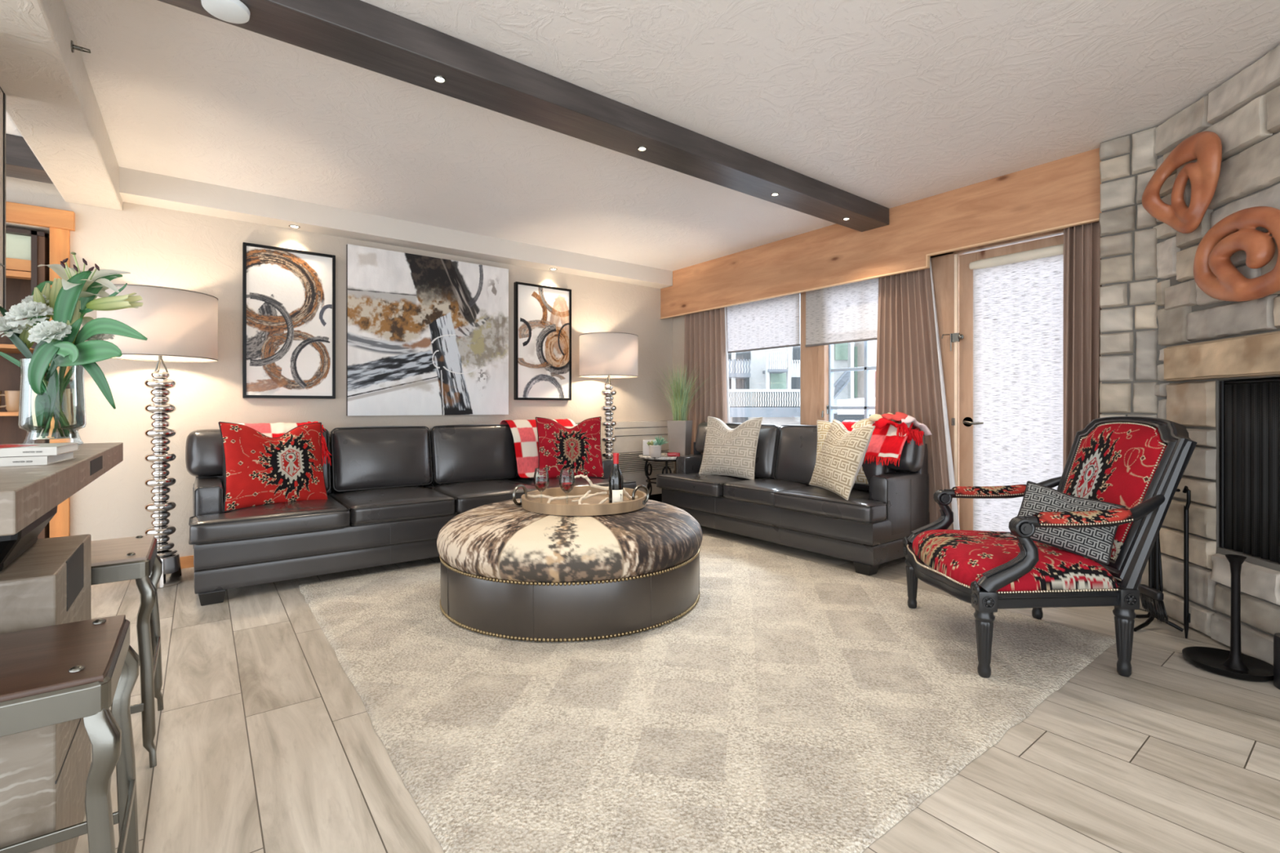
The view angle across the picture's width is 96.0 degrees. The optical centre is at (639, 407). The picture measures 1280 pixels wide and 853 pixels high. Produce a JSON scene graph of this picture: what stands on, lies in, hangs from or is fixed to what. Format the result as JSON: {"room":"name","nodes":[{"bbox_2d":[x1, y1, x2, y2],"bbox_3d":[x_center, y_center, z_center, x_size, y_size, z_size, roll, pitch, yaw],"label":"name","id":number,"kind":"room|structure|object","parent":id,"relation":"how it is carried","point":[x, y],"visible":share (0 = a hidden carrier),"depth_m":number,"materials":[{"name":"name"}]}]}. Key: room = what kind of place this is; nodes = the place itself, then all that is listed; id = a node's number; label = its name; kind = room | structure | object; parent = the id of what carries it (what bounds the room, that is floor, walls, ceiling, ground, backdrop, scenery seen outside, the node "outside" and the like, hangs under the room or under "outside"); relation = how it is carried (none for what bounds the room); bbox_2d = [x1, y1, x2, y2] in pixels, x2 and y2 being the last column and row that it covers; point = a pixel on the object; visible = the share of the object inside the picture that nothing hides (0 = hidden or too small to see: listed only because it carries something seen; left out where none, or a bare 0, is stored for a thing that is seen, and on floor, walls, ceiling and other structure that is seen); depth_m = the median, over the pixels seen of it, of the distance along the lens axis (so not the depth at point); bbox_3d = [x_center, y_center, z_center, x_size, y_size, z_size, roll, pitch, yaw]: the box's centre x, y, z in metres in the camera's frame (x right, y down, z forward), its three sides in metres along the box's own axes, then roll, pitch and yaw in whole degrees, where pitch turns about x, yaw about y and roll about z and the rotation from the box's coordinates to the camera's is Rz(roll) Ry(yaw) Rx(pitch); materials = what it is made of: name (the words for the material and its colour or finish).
{"room":"living room","nodes":[
{"label":"living room","id":0,"kind":"room"},
{"bbox_2d":[5,176,672,556],"bbox_3d":[-2.825,-0.195,4.448,7.700,2.490,0.860,0,0,-37],"label":"wall","id":1,"kind":"structure","parent":0,"point":[158,246],"depth_m":3.88,"materials":[{"name":"paint"}]},
{"bbox_2d":[0,86,5,316],"bbox_3d":[-2.483,-0.772,1.889,0.442,0.925,0.615,0,0,-37],"label":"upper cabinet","id":2,"kind":"object","parent":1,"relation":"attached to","point":[2,95],"visible":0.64,"depth_m":2.25,"materials":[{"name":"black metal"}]},
{"bbox_2d":[5,201,75,231],"bbox_3d":[-3.910,-1.117,3.067,1.300,0.110,0.060,0,0,-37],"label":"trim","id":3,"kind":"structure","parent":1,"relation":"attached to","point":[15,213],"depth_m":3.35,"materials":[{"name":"orange wood"}]},
{"bbox_2d":[49,226,70,537],"bbox_3d":[-3.447,-0.006,3.427,0.083,2.112,0.050,0,0,-37],"label":"trim","id":4,"kind":"structure","parent":1,"relation":"attached to","point":[60,238],"depth_m":3.41,"materials":[{"name":"orange wood"}]},
{"bbox_2d":[0,0,122,210],"bbox_3d":[-1.689,-1.335,1.366,0.260,0.210,5.420,0,0,-37],"label":"ceiling beam","id":5,"kind":"structure","parent":1,"relation":"attached to","point":[51,100],"depth_m":2.35,"materials":[{"name":"paint"}]},
{"bbox_2d":[179,555,194,568],"bbox_3d":[-1.872,1.012,4.624,3.870,0.075,0.016,0,0,-37],"label":"baseboard","id":6,"kind":"structure","parent":1,"relation":"attached to","point":[187,562],"depth_m":3.78,"materials":[{"name":"orange wood"}]},
{"bbox_2d":[242,242,335,398],"bbox_3d":[-2.498,-0.600,4.124,0.567,1.064,0.047,0,0,-37],"label":"framed painting","id":7,"kind":"object","parent":1,"relation":"attached to","point":[289,295],"visible":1,"depth_m":4.10,"materials":[{"name":"paint"}]},
{"bbox_2d":[119,166,672,288],"bbox_3d":[-1.443,-1.363,4.835,4.337,0.153,0.200,0,0,-37],"label":"ceiling beam","id":8,"kind":"structure","parent":1,"relation":"attached to","point":[135,186],"depth_m":4.25,"materials":[{"name":"paint"}]},
{"bbox_2d":[346,244,508,415],"bbox_3d":[-1.694,-0.586,4.739,1.296,1.292,0.046,0,0,-37],"label":"painting","id":9,"kind":"object","parent":1,"relation":"attached to","point":[426,335],"visible":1,"depth_m":4.67,"materials":[{"name":"paint"}]},
{"bbox_2d":[514,281,571,399],"bbox_3d":[-0.894,-0.601,5.347,0.573,1.058,0.047,0,0,-37],"label":"framed painting","id":10,"kind":"object","parent":1,"relation":"attached to","point":[542,313],"visible":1,"depth_m":5.33,"materials":[{"name":"paint"}]},
{"bbox_2d":[611,421,675,502],"bbox_3d":[0.033,0.595,6.010,0.800,0.910,0.115,0,0,-37],"label":"wall heater","id":11,"kind":"object","parent":1,"relation":"attached to","point":[630,436],"visible":0.44,"depth_m":5.92,"materials":[{"name":"metal"}]},
{"bbox_2d":[5,0,1279,271],"bbox_3d":[-0.370,-1.515,1.227,7.700,0.150,8.800,0,0,-37],"label":"ceiling","id":12,"kind":"structure","parent":0,"point":[889,104],"depth_m":2.66,"materials":[{"name":"paint"}]},
{"bbox_2d":[5,133,53,183],"bbox_3d":[-3.963,-1.360,2.687,1.755,0.160,0.240,0,0,-37],"label":"trim","id":13,"kind":"structure","parent":12,"relation":"attached to","point":[21,162],"depth_m":3.07,"materials":[{"name":"brown wood"}]},
{"bbox_2d":[158,0,888,231],"bbox_3d":[0.008,-1.380,2.930,4.335,0.120,0.220,0,0,-37],"label":"ceiling beam","id":14,"kind":"structure","parent":12,"relation":"attached to","point":[358,33],"depth_m":2.46,"materials":[{"name":"brown wood"}]},
{"bbox_2d":[200,0,249,23],"bbox_3d":[-1.355,-1.306,1.887,0.132,0.027,0.132,0,0,-37],"label":"smoke detector","id":15,"kind":"object","parent":14,"relation":"attached to","point":[236,11],"visible":1,"depth_m":1.88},
{"bbox_2d":[74,525,1279,852],"bbox_3d":[-0.370,1.110,1.227,7.700,0.120,8.800,0,0,-37],"label":"floor","id":16,"kind":"structure","parent":0,"point":[264,742],"depth_m":1.75,"materials":[{"name":"brown wood"}]},
{"bbox_2d":[0,226,49,538],"bbox_3d":[-4.070,0.005,3.335,0.970,2.090,0.540,0,0,-37],"label":"hutch","id":17,"kind":"object","parent":16,"relation":"on","point":[25,250],"visible":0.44,"depth_m":3.46,"materials":[{"name":"brown wood"}]},
{"bbox_2d":[4,391,19,412],"bbox_3d":[-3.695,-0.038,3.458,0.158,0.126,0.112,0,0,-37],"label":"mug","id":18,"kind":"object","parent":17,"relation":"on","point":[11,398],"visible":0.49,"depth_m":3.40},
{"bbox_2d":[0,343,34,353],"bbox_3d":[-4.079,-0.359,3.341,0.905,0.022,0.460,0,0,-37],"label":"shelf","id":19,"kind":"object","parent":17,"relation":"attached to","point":[6,348],"depth_m":3.45,"materials":[{"name":"orange wood"}]},
{"bbox_2d":[0,442,123,852],"bbox_3d":[-1.780,0.590,1.280,0.822,0.921,1.575,0,0,-37],"label":"bar table","id":20,"kind":"object","parent":16,"relation":"on","point":[44,771],"visible":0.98,"depth_m":1.18,"materials":[{"name":"brown wood"}]},
{"bbox_2d":[0,451,74,466],"bbox_3d":[-1.513,0.119,1.310,0.290,0.019,0.201,0,0,-31],"label":"magazine","id":21,"kind":"object","parent":20,"relation":"on","point":[36,460],"visible":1,"depth_m":1.29,"materials":[{"name":"paper"}]},
{"bbox_2d":[0,442,79,457],"bbox_3d":[-1.513,0.099,1.325,0.290,0.020,0.201,0,0,-33],"label":"magazine","id":22,"kind":"object","parent":21,"relation":"on","point":[33,449],"visible":1,"depth_m":1.32,"materials":[{"name":"paper"}]},
{"bbox_2d":[17,358,86,444],"bbox_3d":[-2.029,-0.018,1.993,0.166,0.292,0.166,0,0,-17],"label":"flower vase","id":23,"kind":"object","parent":20,"relation":"on","point":[66,415],"visible":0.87,"depth_m":1.95,"materials":[{"name":"clear glass"}]},
{"bbox_2d":[0,315,30,337],"bbox_3d":[-2.121,-0.108,1.955,0.178,0.415,0.106,0,0,8],"label":"carnation","id":24,"kind":"object","parent":23,"relation":"in","point":[3,326],"visible":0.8,"depth_m":1.94,"materials":[{"name":"grey plant"}]},
{"bbox_2d":[18,321,34,349],"bbox_3d":[-2.099,-0.197,1.990,0.084,0.214,0.035,0,0,10],"label":"bud","id":25,"kind":"object","parent":23,"relation":"in","point":[24,335],"visible":0.4,"depth_m":1.98,"materials":[{"name":"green plant"}]},
{"bbox_2d":[4,300,53,374],"bbox_3d":[-2.039,-0.130,1.931,0.121,0.458,0.145,0,0,-37],"label":"carnation","id":26,"kind":"object","parent":23,"relation":"in","point":[31,309],"visible":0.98,"depth_m":1.90,"materials":[{"name":"grey plant"}]},
{"bbox_2d":[27,320,71,360],"bbox_3d":[-1.974,-0.094,1.909,0.231,0.387,0.097,0,0,32],"label":"carnation","id":27,"kind":"object","parent":23,"relation":"in","point":[47,329],"visible":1,"depth_m":1.86,"materials":[{"name":"grey plant"}]},
{"bbox_2d":[48,277,62,319],"bbox_3d":[-2.043,-0.312,2.020,0.049,0.283,0.053,0,0,15],"label":"bud","id":28,"kind":"object","parent":23,"relation":"in","point":[56,286],"visible":0.38,"depth_m":2.01,"materials":[{"name":"green plant"}]},
{"bbox_2d":[0,270,147,408],"bbox_3d":[-1.931,-0.184,1.961,0.581,0.577,0.173,0,0,4],"label":"foliage","id":29,"kind":"object","parent":23,"relation":"in","point":[64,353],"visible":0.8,"depth_m":1.92,"materials":[{"name":"green plant"}]},
{"bbox_2d":[37,252,130,378],"bbox_3d":[-1.907,-0.210,2.000,0.396,0.621,0.189,0,0,33],"label":"lily","id":30,"kind":"object","parent":23,"relation":"in","point":[65,273],"visible":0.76,"depth_m":1.98,"materials":[{"name":"grey plant"}]},
{"bbox_2d":[63,333,115,379],"bbox_3d":[-1.925,-0.090,2.005,0.199,0.379,0.082,0,0,15],"label":"bud","id":31,"kind":"object","parent":23,"relation":"in","point":[100,336],"visible":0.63,"depth_m":1.99,"materials":[{"name":"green plant"}]},
{"bbox_2d":[64,275,121,373],"bbox_3d":[-1.928,-0.180,2.007,0.284,0.561,0.096,0,0,17],"label":"lily","id":32,"kind":"object","parent":23,"relation":"in","point":[83,294],"visible":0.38,"depth_m":1.99,"materials":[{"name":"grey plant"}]},
{"bbox_2d":[80,292,142,317],"bbox_3d":[-1.846,-0.275,1.940,0.353,0.214,0.048,0,0,9],"label":"bud","id":33,"kind":"object","parent":23,"relation":"in","point":[118,302],"visible":0.93,"depth_m":1.92,"materials":[{"name":"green plant"}]},
{"bbox_2d":[0,614,138,852],"bbox_3d":[-1.129,0.739,0.972,0.414,0.623,0.395,0,0,-37],"label":"metal stool","id":34,"kind":"object","parent":16,"relation":"on","point":[59,673],"visible":1,"depth_m":0.97,"materials":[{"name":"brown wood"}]},
{"bbox_2d":[91,534,164,768],"bbox_3d":[-1.705,0.739,1.727,0.414,0.623,0.415,0,0,-37],"label":"metal stool","id":35,"kind":"object","parent":16,"relation":"on","point":[135,557],"visible":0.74,"depth_m":1.68,"materials":[{"name":"metal"}]},
{"bbox_2d":[96,284,217,588],"bbox_3d":[-2.855,0.186,3.432,0.556,1.728,0.556,0,0,-37],"label":"floor lamp","id":36,"kind":"object","parent":16,"relation":"on","point":[179,325],"visible":0.91,"depth_m":3.37,"materials":[{"name":"silver metal"}]},
{"bbox_2d":[185,422,636,605],"bbox_3d":[-1.467,0.592,4.233,2.950,0.916,1.003,0,0,-37],"label":"leather sofa","id":37,"kind":"object","parent":16,"relation":"on","point":[391,491],"visible":0.6,"depth_m":3.64,"materials":[{"name":"leather"}]},
{"bbox_2d":[185,429,329,497],"bbox_3d":[-2.487,0.372,3.787,0.786,0.477,0.283,0,0,-37],"label":"cushion","id":38,"kind":"object","parent":37,"relation":"on","point":[204,453],"depth_m":3.57,"materials":[{"name":"fabric"}]},
{"bbox_2d":[189,494,350,545],"bbox_3d":[-2.268,0.656,3.523,0.757,0.167,0.846,0,0,-37],"label":"seat cushion","id":39,"kind":"object","parent":37,"relation":"on","point":[293,521],"depth_m":3.23,"materials":[{"name":"leather"}]},
{"bbox_2d":[217,421,328,512],"bbox_3d":[-2.233,0.345,3.541,0.215,0.529,0.580,0,0,41],"label":"throw pillow","id":40,"kind":"object","parent":37,"relation":"on","point":[260,469],"visible":0.98,"depth_m":3.46,"materials":[{"name":"fabric"}]},
{"bbox_2d":[239,421,331,466],"bbox_3d":[-2.391,0.268,3.821,0.571,0.353,0.391,0,0,-37],"label":"plaid throw","id":41,"kind":"object","parent":37,"relation":"on","point":[275,429],"visible":0.2,"depth_m":3.80,"materials":[{"name":"fabric"}]},
{"bbox_2d":[328,426,431,493],"bbox_3d":[-1.899,0.372,4.236,0.677,0.477,0.283,0,0,-37],"label":"cushion","id":42,"kind":"object","parent":37,"relation":"on","point":[364,458],"depth_m":4.12,"materials":[{"name":"leather"}]},
{"bbox_2d":[328,486,454,524],"bbox_3d":[-1.721,0.656,3.973,0.642,0.167,0.795,0,0,-37],"label":"seat cushion","id":43,"kind":"object","parent":37,"relation":"on","point":[354,497],"depth_m":3.74,"materials":[{"name":"leather"}]},
{"bbox_2d":[427,424,516,484],"bbox_3d":[-1.351,0.372,4.654,0.687,0.477,0.283,0,0,-37],"label":"cushion","id":44,"kind":"object","parent":37,"relation":"on","point":[459,453],"depth_m":4.53,"materials":[{"name":"leather"}]},
{"bbox_2d":[425,480,537,512],"bbox_3d":[-1.192,0.656,4.376,0.672,0.167,0.795,0,0,-37],"label":"seat cushion","id":45,"kind":"object","parent":37,"relation":"on","point":[455,489],"depth_m":4.13,"materials":[{"name":"leather"}]},
{"bbox_2d":[499,418,576,478],"bbox_3d":[-0.818,0.331,4.941,0.631,0.462,0.473,0,0,-37],"label":"plaid throw","id":46,"kind":"object","parent":37,"relation":"on","point":[524,432],"visible":0.41,"depth_m":4.76,"materials":[{"name":"fabric"}]},
{"bbox_2d":[514,422,579,477],"bbox_3d":[-0.763,0.372,5.102,0.776,0.477,0.283,0,0,-37],"label":"cushion","id":47,"kind":"object","parent":37,"relation":"on","point":[517,473],"depth_m":4.80,"materials":[{"name":"fabric"}]},
{"bbox_2d":[535,416,604,479],"bbox_3d":[-0.584,0.335,4.838,0.566,0.517,0.207,0,0,-16],"label":"throw pillow","id":48,"kind":"object","parent":37,"relation":"on","point":[578,448],"visible":0.97,"depth_m":4.78,"materials":[{"name":"fabric"}]},
{"bbox_2d":[508,476,636,488],"bbox_3d":[-0.586,0.656,4.806,0.797,0.167,0.846,0,0,-37],"label":"seat cushion","id":49,"kind":"object","parent":37,"relation":"on","point":[553,482],"depth_m":4.63,"materials":[{"name":"leather"}]},
{"bbox_2d":[578,332,638,459],"bbox_3d":[-0.295,0.186,5.434,0.556,1.728,0.556,0,0,-37],"label":"floor lamp","id":50,"kind":"object","parent":16,"relation":"on","point":[604,355],"visible":0.69,"depth_m":5.22,"materials":[{"name":"silver metal"}]},
{"bbox_2d":[638,453,692,495],"bbox_3d":[0.262,0.753,5.644,0.550,0.587,0.550,0,0,-37],"label":"side table","id":51,"kind":"object","parent":16,"relation":"on","point":[664,457],"visible":0.44,"depth_m":5.48,"materials":[{"name":"grey stone"}]},
{"bbox_2d":[646,436,668,457],"bbox_3d":[0.169,0.357,5.424,0.207,0.204,0.136,0,0,-9],"label":"succulent pot","id":52,"kind":"object","parent":51,"relation":"on","point":[655,446],"visible":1,"depth_m":5.39,"materials":[{"name":"white ceramic"}]},
{"bbox_2d":[648,362,713,455],"bbox_3d":[0.471,0.004,5.668,0.793,0.910,0.653,0,0,3],"label":"square planter","id":53,"kind":"object","parent":51,"relation":"on","point":[679,429],"visible":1,"depth_m":5.59,"materials":[{"name":"ceramic"}]},
{"bbox_2d":[297,534,1115,852],"bbox_3d":[0.070,1.044,3.004,2.857,0.010,3.182,0,0,-37],"label":"area rug","id":54,"kind":"object","parent":16,"relation":"on","point":[799,705],"visible":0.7,"depth_m":2.02,"materials":[{"name":"carpet"}]},
{"bbox_2d":[436,498,702,642],"bbox_3d":[-0.376,0.794,3.247,1.449,0.488,1.449,0,0,-28],"label":"round ottoman","id":55,"kind":"object","parent":54,"relation":"on","point":[508,571],"visible":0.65,"depth_m":2.64,"materials":[{"name":"leather"}]},
{"bbox_2d":[436,498,702,582],"bbox_3d":[-0.376,0.665,3.247,1.449,0.230,1.449,0,0,-37],"label":"cushion","id":56,"kind":"object","parent":55,"relation":"on","point":[501,541],"depth_m":2.69,"materials":[{"name":"fur"}]},
{"bbox_2d":[512,484,648,515],"bbox_3d":[-0.322,0.488,3.281,0.720,0.126,0.706,0,0,-37],"label":"serving tray","id":57,"kind":"object","parent":55,"relation":"on","point":[560,507],"visible":0.85,"depth_m":3.13,"materials":[{"name":"brown wood"}]},
{"bbox_2d":[533,467,549,502],"bbox_3d":[-0.534,0.433,3.120,0.085,0.214,0.085,0,0,-37],"label":"wine glass","id":58,"kind":"object","parent":57,"relation":"on","point":[540,486],"visible":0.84,"depth_m":3.10,"materials":[{"name":"clear"}]},
{"bbox_2d":[559,468,574,504],"bbox_3d":[-0.389,0.433,3.070,0.085,0.214,0.085,0,0,-37],"label":"wine glass","id":59,"kind":"object","parent":57,"relation":"on","point":[565,486],"visible":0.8,"depth_m":3.05,"materials":[{"name":"clear"}]},
{"bbox_2d":[527,474,638,504],"bbox_3d":[-0.333,0.458,3.195,0.675,0.169,0.417,0,0,-4],"label":"branch","id":60,"kind":"object","parent":57,"relation":"on","point":[586,495],"visible":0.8,"depth_m":3.23,"materials":[{"name":"beige wood"}]},
{"bbox_2d":[608,453,623,502],"bbox_3d":[-0.127,0.390,3.049,0.077,0.301,0.079,0,0,0],"label":"wine bottle","id":61,"kind":"object","parent":57,"relation":"on","point":[615,481],"visible":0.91,"depth_m":3.02,"materials":[{"name":"black glass"}]},
{"bbox_2d":[902,416,1197,678],"bbox_3d":[1.733,0.542,2.574,0.947,1.011,0.859,0,0,6],"label":"carved armchair","id":62,"kind":"object","parent":54,"relation":"on","point":[1139,464],"visible":0.86,"depth_m":2.30,"materials":[{"name":"fabric"}]},
{"bbox_2d":[912,529,1119,591],"bbox_3d":[1.613,0.654,2.589,0.614,0.122,0.766,0,0,6],"label":"seat cushion","id":63,"kind":"object","parent":62,"relation":"on","point":[963,559],"depth_m":2.33,"materials":[{"name":"fabric"}]},
{"bbox_2d":[1009,480,1125,564],"bbox_3d":[1.788,0.475,2.421,0.382,0.304,0.140,0,0,42],"label":"lumbar pillow","id":64,"kind":"object","parent":62,"relation":"on","point":[1095,544],"visible":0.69,"depth_m":2.38,"materials":[{"name":"fabric"}]},
{"bbox_2d":[656,422,929,576],"bbox_3d":[1.078,0.592,4.582,0.793,0.916,2.150,0,0,-37],"label":"leather loveseat","id":65,"kind":"object","parent":16,"relation":"on","point":[868,529],"visible":0.67,"depth_m":4.04,"materials":[{"name":"leather"}]},
{"bbox_2d":[656,472,755,497],"bbox_3d":[0.617,0.656,5.057,0.636,0.167,0.777,0,0,-37],"label":"seat cushion","id":66,"kind":"object","parent":65,"relation":"on","point":[688,485],"depth_m":4.84,"materials":[{"name":"leather"}]},
{"bbox_2d":[698,416,763,479],"bbox_3d":[0.759,0.330,4.890,0.558,0.510,0.209,0,0,43],"label":"throw pillow","id":67,"kind":"object","parent":65,"relation":"on","point":[728,451],"visible":1,"depth_m":4.80,"materials":[{"name":"fabric"}]},
{"bbox_2d":[695,422,782,479],"bbox_3d":[0.857,0.372,5.136,0.283,0.477,1.001,0,0,-37],"label":"cushion","id":68,"kind":"object","parent":65,"relation":"on","point":[769,434],"depth_m":4.76,"materials":[{"name":"fabric"}]},
{"bbox_2d":[723,478,810,505],"bbox_3d":[1.041,0.656,4.544,0.585,0.167,0.537,0,0,-37],"label":"seat cushion","id":69,"kind":"object","parent":65,"relation":"on","point":[773,485],"depth_m":4.40,"materials":[{"name":"leather"}]},
{"bbox_2d":[774,424,817,485],"bbox_3d":[1.329,0.372,4.516,0.283,0.477,0.542,0,0,-37],"label":"cushion","id":70,"kind":"object","parent":65,"relation":"on","point":[795,445],"depth_m":4.48,"materials":[{"name":"leather"}]},
{"bbox_2d":[773,485,886,524],"bbox_3d":[1.419,0.656,4.005,0.636,0.167,0.762,0,0,-37],"label":"seat cushion","id":71,"kind":"object","parent":65,"relation":"on","point":[814,503],"depth_m":3.80,"materials":[{"name":"leather"}]},
{"bbox_2d":[808,418,875,500],"bbox_3d":[1.356,0.335,3.915,0.214,0.511,0.536,0,0,-11],"label":"throw pillow","id":72,"kind":"object","parent":65,"relation":"on","point":[841,457],"visible":1,"depth_m":3.79,"materials":[{"name":"fabric"}]},
{"bbox_2d":[815,417,874,484],"bbox_3d":[1.464,0.315,4.171,0.153,0.502,0.478,0,0,-44],"label":"throw pillow","id":73,"kind":"object","parent":65,"relation":"on","point":[823,427],"visible":0.16,"depth_m":4.27,"materials":[{"name":"fabric"}]},
{"bbox_2d":[841,420,924,466],"bbox_3d":[1.677,0.239,4.047,0.373,0.299,0.618,0,0,-37],"label":"plaid throw","id":74,"kind":"object","parent":65,"relation":"on","point":[888,442],"visible":0.49,"depth_m":3.85,"materials":[{"name":"fabric"}]},
{"bbox_2d":[852,428,924,491],"bbox_3d":[1.678,0.372,4.059,0.283,0.477,0.591,0,0,-37],"label":"armrest","id":75,"kind":"object","parent":65,"relation":"on","point":[910,470],"depth_m":3.87,"materials":[{"name":"leather"}]},
{"bbox_2d":[868,412,932,440],"bbox_3d":[1.761,0.123,3.939,0.303,0.190,0.324,0,0,-17],"label":"folded throw","id":76,"kind":"object","parent":65,"relation":"on","point":[881,420],"visible":0.89,"depth_m":3.87,"materials":[{"name":"fabric"}]},
{"bbox_2d":[1133,488,1183,631],"bbox_3d":[2.460,0.702,2.768,0.214,0.697,0.285,0,0,25],"label":"stand","id":77,"kind":"object","parent":16,"relation":"on","point":[1156,547],"visible":0.21,"depth_m":2.75,"materials":[{"name":"black metal"}]},
{"bbox_2d":[1137,550,1168,623],"bbox_3d":[2.420,0.685,2.721,0.044,0.610,0.168,0,0,10],"label":"brush","id":78,"kind":"object","parent":77,"relation":"hanging from","point":[1152,599],"visible":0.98,"depth_m":2.71,"materials":[{"name":"black metal"}]},
{"bbox_2d":[1182,485,1191,638],"bbox_3d":[2.476,0.699,2.611,0.018,0.691,0.041,0,0,10],"label":"fire poker","id":79,"kind":"object","parent":77,"relation":"hanging from","point":[1186,615],"visible":1,"depth_m":2.61,"materials":[{"name":"black metal"}]},
{"bbox_2d":[1182,554,1273,682],"bbox_3d":[2.376,0.822,2.327,0.274,0.456,0.274,0,0,-37],"label":"stand","id":80,"kind":"object","parent":16,"relation":"on","point":[1232,664],"visible":0.96,"depth_m":2.30,"materials":[{"name":"black metal"}]},
{"bbox_2d":[1273,632,1279,689],"bbox_3d":[2.432,0.953,2.146,0.100,0.194,0.100,0,0,-37],"label":"canister","id":81,"kind":"object","parent":16,"relation":"on","point":[1277,636],"visible":1,"depth_m":2.16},
{"bbox_2d":[672,292,817,473],"bbox_3d":[1.722,-0.195,4.657,0.144,2.490,4.320,0,0,-37],"label":"wall","id":82,"kind":"structure","parent":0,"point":[678,322],"depth_m":4.95,"materials":[{"name":"paint"}]},
{"bbox_2d":[684,306,730,454],"bbox_3d":[0.671,-0.016,5.823,0.060,2.108,0.718,0,0,-37],"label":"curtain","id":83,"kind":"object","parent":82,"relation":"hanging from","point":[705,332],"visible":0.45,"depth_m":5.81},
{"bbox_2d":[726,293,799,353],"bbox_3d":[1.028,-0.787,5.423,0.031,0.508,1.142,0,0,-37],"label":"roller shade","id":84,"kind":"object","parent":82,"relation":"attached to","point":[773,322],"visible":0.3,"depth_m":5.28,"materials":[{"name":"grey"}]},
{"bbox_2d":[804,277,878,346],"bbox_3d":[1.693,-0.780,4.551,0.031,0.522,0.925,0,0,-37],"label":"roller shade","id":85,"kind":"object","parent":82,"relation":"attached to","point":[846,313],"visible":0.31,"depth_m":4.64,"materials":[{"name":"grey"}]},
{"bbox_2d":[817,340,875,422],"bbox_3d":[1.780,-0.310,4.526,0.132,1.480,0.840,0,0,-37],"label":"window","id":86,"kind":"structure","parent":82,"relation":"attached to","point":[825,353],"depth_m":4.79,"materials":[{"name":"paint"}]},
{"bbox_2d":[660,147,1102,319],"bbox_3d":[1.470,-1.200,4.725,0.173,0.480,3.908,0,0,-37],"label":"window valance","id":87,"kind":"object","parent":82,"relation":"attached to","point":[1064,193],"visible":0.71,"depth_m":4.07,"materials":[{"name":"brown wood"}]},
{"bbox_2d":[1062,221,1102,471],"bbox_3d":[2.534,-0.016,3.298,0.074,2.108,0.215,0,0,-37],"label":"curtain","id":88,"kind":"object","parent":87,"relation":"hanging from","point":[1082,308],"visible":0.47,"depth_m":3.31,"materials":[{"name":"fabric"}]},
{"bbox_2d":[875,256,959,529],"bbox_3d":[1.961,-0.016,4.130,0.060,2.108,0.662,0,0,-37],"label":"curtain","id":89,"kind":"object","parent":82,"relation":"hanging from","point":[909,375],"visible":0.56,"depth_m":4.11,"materials":[{"name":"fabric"}]},
{"bbox_2d":[930,228,1063,530],"bbox_3d":[2.401,-0.050,3.701,0.183,2.200,1.065,0,0,-37],"label":"door","id":90,"kind":"structure","parent":82,"relation":"attached to","point":[953,277],"depth_m":3.93,"materials":[{"name":"brown wood"}]},
{"bbox_2d":[968,244,1063,532],"bbox_3d":[2.395,-0.029,3.594,0.052,1.895,0.642,0,0,-37],"label":"roller shade","id":91,"kind":"object","parent":90,"relation":"attached to","point":[1018,297],"visible":0.69,"depth_m":3.65,"materials":[{"name":"grey"}]},
{"bbox_2d":[1099,44,1279,665],"bbox_3d":[2.677,-0.195,1.722,0.705,2.490,3.082,0,0,6],"label":"wall","id":92,"kind":"structure","parent":0,"point":[1151,301],"depth_m":2.71,"materials":[{"name":"stone"}]},
{"bbox_2d":[1142,130,1222,233],"bbox_3d":[2.524,-1.025,2.672,0.117,0.439,0.367,0,0,-4],"label":"wall sculpture","id":93,"kind":"object","parent":92,"relation":"attached to","point":[1206,147],"visible":1,"depth_m":2.62,"materials":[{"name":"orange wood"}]},
{"bbox_2d":[1163,330,1279,381],"bbox_3d":[2.478,-0.216,2.040,0.079,0.174,1.651,0,0,10],"label":"mantel","id":94,"kind":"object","parent":92,"relation":"attached to","point":[1258,354],"depth_m":2.48,"materials":[{"name":"stone"}]},
{"bbox_2d":[1193,205,1279,302],"bbox_3d":[2.470,-0.625,2.366,0.092,0.380,0.507,0,0,10],"label":"wall sculpture","id":95,"kind":"object","parent":92,"relation":"attached to","point":[1215,273],"visible":1,"depth_m":2.35,"materials":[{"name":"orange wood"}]},
{"bbox_2d":[1219,377,1279,564],"bbox_3d":[2.534,0.253,2.094,0.026,0.747,1.029,0,0,10],"label":"fireplace screen","id":96,"kind":"object","parent":92,"relation":"attached to","point":[1250,413],"visible":1,"depth_m":2.46,"materials":[{"name":"black"}]},
{"label":"outside","id":97,"kind":"structure","parent":0,"visible":0},
{"bbox_2d":[728,346,799,389],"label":"window","id":98,"kind":"structure","parent":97,"point":[773,368],"depth_m":21.15,"materials":[{"name":"white"}]},
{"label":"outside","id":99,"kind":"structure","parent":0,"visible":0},
{"bbox_2d":[728,389,799,426],"bbox_3d":[3.871,0.858,19.250,3.579,2.881,2.500,0,0,0],"label":"terrace","id":100,"kind":"object","parent":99,"point":[780,407],"visible":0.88,"depth_m":18.05,"materials":[{"name":"paint"}]},
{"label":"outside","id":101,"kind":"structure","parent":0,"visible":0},
{"bbox_2d":[833,339,876,413],"bbox_3d":[9.192,-2.713,24.253,4.005,6.916,5.493,0,0,0],"label":"neighbouring house","id":102,"kind":"structure","parent":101,"point":[846,384],"depth_m":22.37,"materials":[{"name":"paint"}]},
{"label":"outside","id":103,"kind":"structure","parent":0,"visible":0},
{"bbox_2d":[833,396,875,422],"bbox_3d":[7.621,0.515,17.000,4.973,2.084,4.000,0,0,0],"label":"garage","id":104,"kind":"structure","parent":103,"point":[842,415],"depth_m":15.30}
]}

